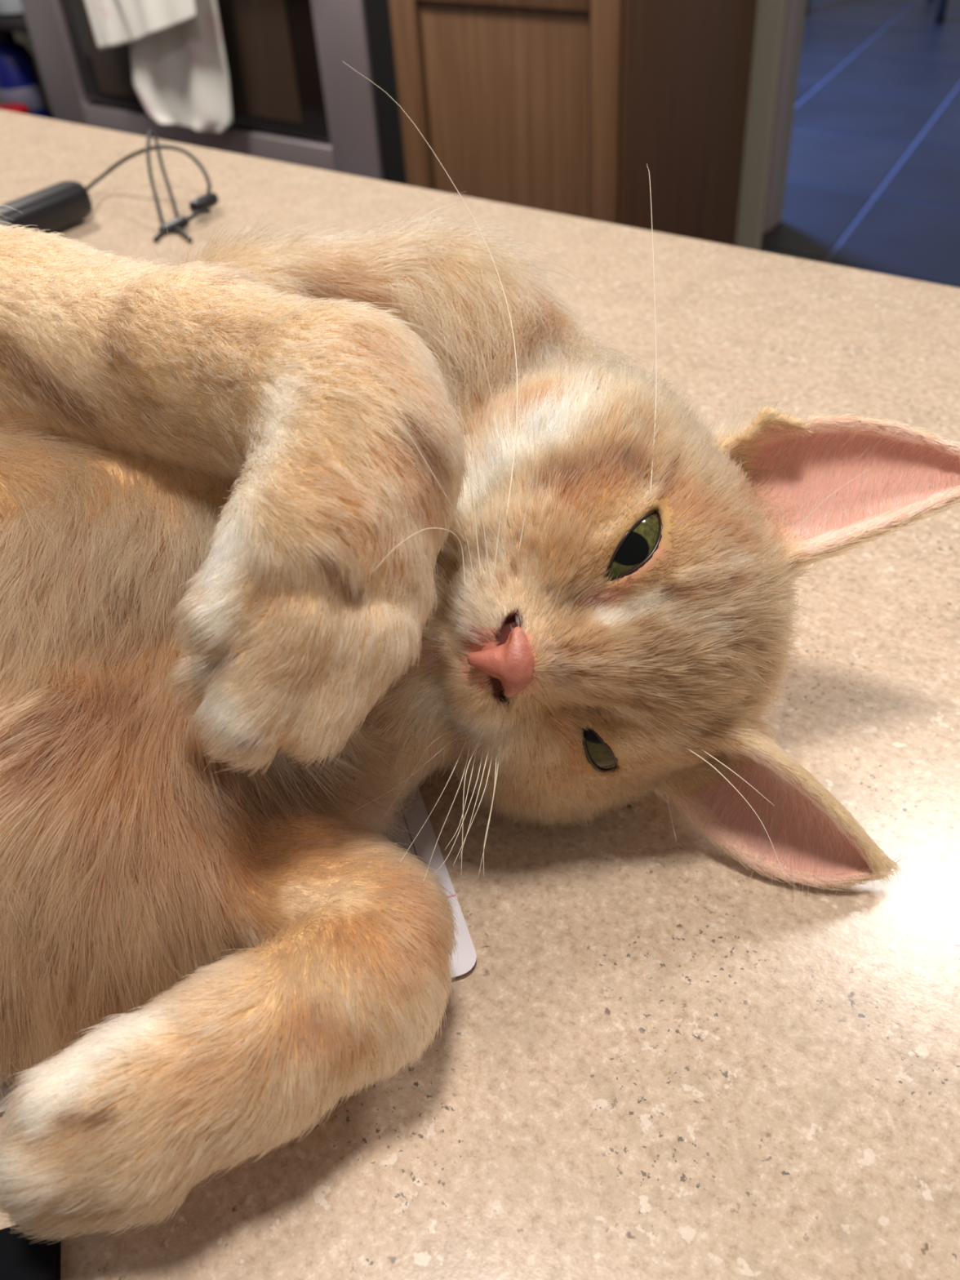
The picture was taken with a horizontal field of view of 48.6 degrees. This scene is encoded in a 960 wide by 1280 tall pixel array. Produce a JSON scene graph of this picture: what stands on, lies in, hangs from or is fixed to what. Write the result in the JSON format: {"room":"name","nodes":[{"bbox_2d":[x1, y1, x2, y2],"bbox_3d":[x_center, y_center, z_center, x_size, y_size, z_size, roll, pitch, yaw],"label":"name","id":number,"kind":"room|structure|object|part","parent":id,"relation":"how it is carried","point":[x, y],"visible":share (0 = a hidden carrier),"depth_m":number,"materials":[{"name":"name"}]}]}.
{"room":"kitchen","nodes":[
{"label":"kitchen","id":0,"kind":"room"},
{"bbox_2d":[13,0,786,250],"bbox_3d":[-1.470,-2.606,2.998,5.172,2.710,0.020,25,47,31],"label":"wall","id":1,"kind":"structure","parent":0,"point":[771,14],"depth_m":2.19,"materials":[{"name":"beige paint"}]},
{"bbox_2d":[774,0,807,225],"bbox_3d":[-1.015,-3.199,3.679,4.764,2.710,0.060,25,47,31],"label":"wall","id":2,"kind":"structure","parent":0,"point":[802,5],"depth_m":3.11,"materials":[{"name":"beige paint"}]},
{"bbox_2d":[762,0,799,233],"bbox_3d":[0.797,-2.317,2.429,0.035,2.710,0.070,25,47,31],"label":"trim","id":3,"kind":"structure","parent":2,"relation":"attached to","point":[792,9],"depth_m":3.06,"materials":[{"name":"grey paint"}]},
{"bbox_2d":[760,0,959,288],"bbox_3d":[1.569,-1.894,4.006,8.200,0.030,11.000,25,47,31],"label":"floor","id":4,"kind":"structure","parent":0,"point":[873,180],"depth_m":3.92,"materials":[{"name":"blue tile"}]},
{"bbox_2d":[0,13,54,119],"bbox_3d":[-1.456,-1.879,3.501,1.200,0.950,0.520,25,47,31],"label":"shelf unit","id":5,"kind":"object","parent":4,"relation":"on","point":[13,22],"visible":0.16,"depth_m":3.13,"materials":[{"name":"black"}]},
{"bbox_2d":[0,0,23,14],"bbox_3d":[-1.418,-2.056,3.181,0.176,0.294,0.176,25,47,31],"label":"container","id":6,"kind":"object","parent":5,"relation":"on","point":[6,6],"visible":0.38,"depth_m":3.20,"materials":[{"name":"white paper"}]},
{"bbox_3d":[-1.359,-1.973,3.330,0.500,0.020,0.460,25,47,31],"label":"roll shelf","id":7,"kind":"part","parent":5,"relation":"part of","materials":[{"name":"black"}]},
{"bbox_2d":[0,102,30,115],"bbox_3d":[-1.477,-1.629,3.355,0.126,0.100,0.126,25,47,31],"label":"canister","id":8,"kind":"object","parent":5,"relation":"on","point":[20,108],"visible":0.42,"depth_m":3.32,"materials":[{"name":"red plastic"}]},
{"bbox_2d":[0,30,51,119],"bbox_3d":[-1.483,-1.793,3.402,0.143,0.296,0.143,25,47,31],"label":"bottle","id":9,"kind":"object","parent":5,"relation":"on","point":[20,79],"visible":0.68,"depth_m":3.35,"materials":[{"name":"blue plastic"}]},
{"bbox_2d":[20,0,407,185],"bbox_3d":[-0.527,-1.286,2.678,1.277,0.963,0.547,25,47,31],"label":"oven","id":10,"kind":"object","parent":4,"relation":"on","point":[295,100],"visible":0.28,"depth_m":2.31,"materials":[{"name":"black metal"}]},
{"bbox_3d":[-1.093,-1.535,2.737,0.155,0.560,0.040,25,47,31],"label":"door frame","id":11,"kind":"part","parent":10,"relation":"part of","materials":[{"name":"silver metal"}]},
{"bbox_2d":[84,0,232,133],"bbox_3d":[-0.728,-1.358,2.347,0.430,0.435,0.077,25,47,31],"label":"dish towel","id":12,"kind":"object","parent":10,"relation":"hanging from","point":[180,77],"visible":1,"depth_m":2.39,"materials":[{"name":"fabric"}]},
{"bbox_3d":[-0.677,-1.400,2.426,0.900,0.385,0.028,25,47,31],"label":"door","id":13,"kind":"part","parent":10,"relation":"part of","materials":[{"name":"clear glass"}]},
{"bbox_3d":[-0.663,-1.184,2.595,0.912,0.147,0.040,25,47,31],"label":"door frame","id":14,"kind":"part","parent":10,"relation":"part of","materials":[{"name":"silver metal"}]},
{"bbox_3d":[-0.265,-1.156,2.196,0.139,0.560,0.040,25,47,31],"label":"door frame","id":15,"kind":"part","parent":10,"relation":"part of","materials":[{"name":"silver metal"}]},
{"bbox_3d":[-0.056,-1.065,2.373,0.069,0.950,0.390,25,47,31],"label":"trim","id":16,"kind":"part","parent":10,"relation":"part of","materials":[{"name":"black metal"}]},
{"bbox_2d":[388,0,757,246],"bbox_3d":[0.201,-0.976,2.239,0.526,0.950,0.480,25,47,31],"label":"base cabinet","id":17,"kind":"object","parent":4,"relation":"on","point":[563,107],"visible":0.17,"depth_m":1.98,"materials":[{"name":"brown wood"}]},
{"bbox_3d":[0.034,-1.174,1.847,0.392,0.126,0.024,25,47,31],"label":"rail","id":18,"kind":"part","parent":17,"relation":"part of","materials":[{"name":"brown wood"}]},
{"bbox_3d":[0.059,-0.861,2.113,0.385,0.730,0.012,25,47,31],"label":"door","id":19,"kind":"part","parent":17,"relation":"part of","materials":[{"name":"brown wood"}]},
{"bbox_3d":[0.406,-0.885,2.109,0.007,0.950,0.472,25,47,31],"label":"panel","id":20,"kind":"part","parent":17,"relation":"part of","materials":[{"name":"brown wood"}]},
{"bbox_2d":[805,0,947,23],"bbox_3d":[2.153,-3.839,5.700,1.290,0.760,0.980,25,47,31],"label":"table","id":21,"kind":"object","parent":4,"relation":"on","point":[940,18],"visible":0.66,"depth_m":5.44,"materials":[{"name":"black wood"}]},
{"bbox_3d":[1.766,-3.734,5.641,0.068,0.720,0.066,25,47,31],"label":"leg","id":22,"kind":"part","parent":21,"relation":"part of","materials":[{"name":"black wood"}]},
{"bbox_3d":[2.346,-3.461,5.252,0.068,0.720,0.066,25,47,31],"label":"leg","id":23,"kind":"part","parent":21,"relation":"part of","materials":[{"name":"black wood"}]},
{"bbox_3d":[-1.200,-0.180,1.463,4.700,0.872,0.700,25,47,31],"label":"cabinet","id":24,"kind":"object","parent":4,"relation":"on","visible":0},
{"bbox_2d":[0,109,959,1279],"bbox_3d":[-1.237,-0.523,1.166,4.900,0.038,0.870,25,47,31],"label":"countertop","id":25,"kind":"structure","parent":24,"relation":"on","point":[656,1059],"depth_m":0.27,"materials":[{"name":"stone"}]},
{"bbox_2d":[0,1224,61,1279],"bbox_3d":[-0.123,0.179,0.166,0.110,0.008,0.140,-13,40,-11],"label":"case","id":26,"kind":"object","parent":25,"relation":"on","point":[20,1260],"visible":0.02,"depth_m":0.22,"materials":[{"name":"black"}]},
{"bbox_2d":[0,130,218,243],"bbox_3d":[-0.270,-0.300,0.735,0.145,0.049,0.217,13,42,20],"label":"power adapter","id":27,"kind":"object","parent":25,"relation":"on","point":[59,206],"visible":0.99,"depth_m":0.76,"materials":[{"name":"black plastic"}]},
{"bbox_3d":[-0.248,-0.352,0.798,0.110,0.025,0.060,2,40,8],"label":"cord","id":28,"kind":"part","parent":27,"relation":"part of","materials":[{"name":"black plastic"}]},
{"bbox_3d":[-0.232,-0.334,0.771,0.014,0.048,0.093,-14,40,-12],"label":"cord","id":29,"kind":"part","parent":27,"relation":"part of","materials":[{"name":"black plastic"}]},
{"bbox_3d":[-0.210,-0.283,0.741,0.031,0.004,0.022,7,41,13],"label":"cord","id":30,"kind":"part","parent":27,"relation":"part of","materials":[{"name":"black plastic"}]},
{"bbox_3d":[-0.204,-0.301,0.760,0.005,0.009,0.033,20,45,27],"label":"cord","id":31,"kind":"part","parent":27,"relation":"part of","materials":[{"name":"black plastic"}]},
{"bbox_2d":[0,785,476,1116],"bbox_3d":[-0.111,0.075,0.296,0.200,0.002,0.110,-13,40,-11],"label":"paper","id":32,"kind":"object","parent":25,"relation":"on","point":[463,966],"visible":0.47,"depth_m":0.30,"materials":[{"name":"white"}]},
{"bbox_2d":[0,61,959,1244],"bbox_3d":[-0.119,-0.045,0.303,0.458,0.176,0.285,25,47,31],"label":"cat","id":33,"kind":"object","parent":25,"relation":"on","point":[294,535],"visible":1,"depth_m":0.25}
]}

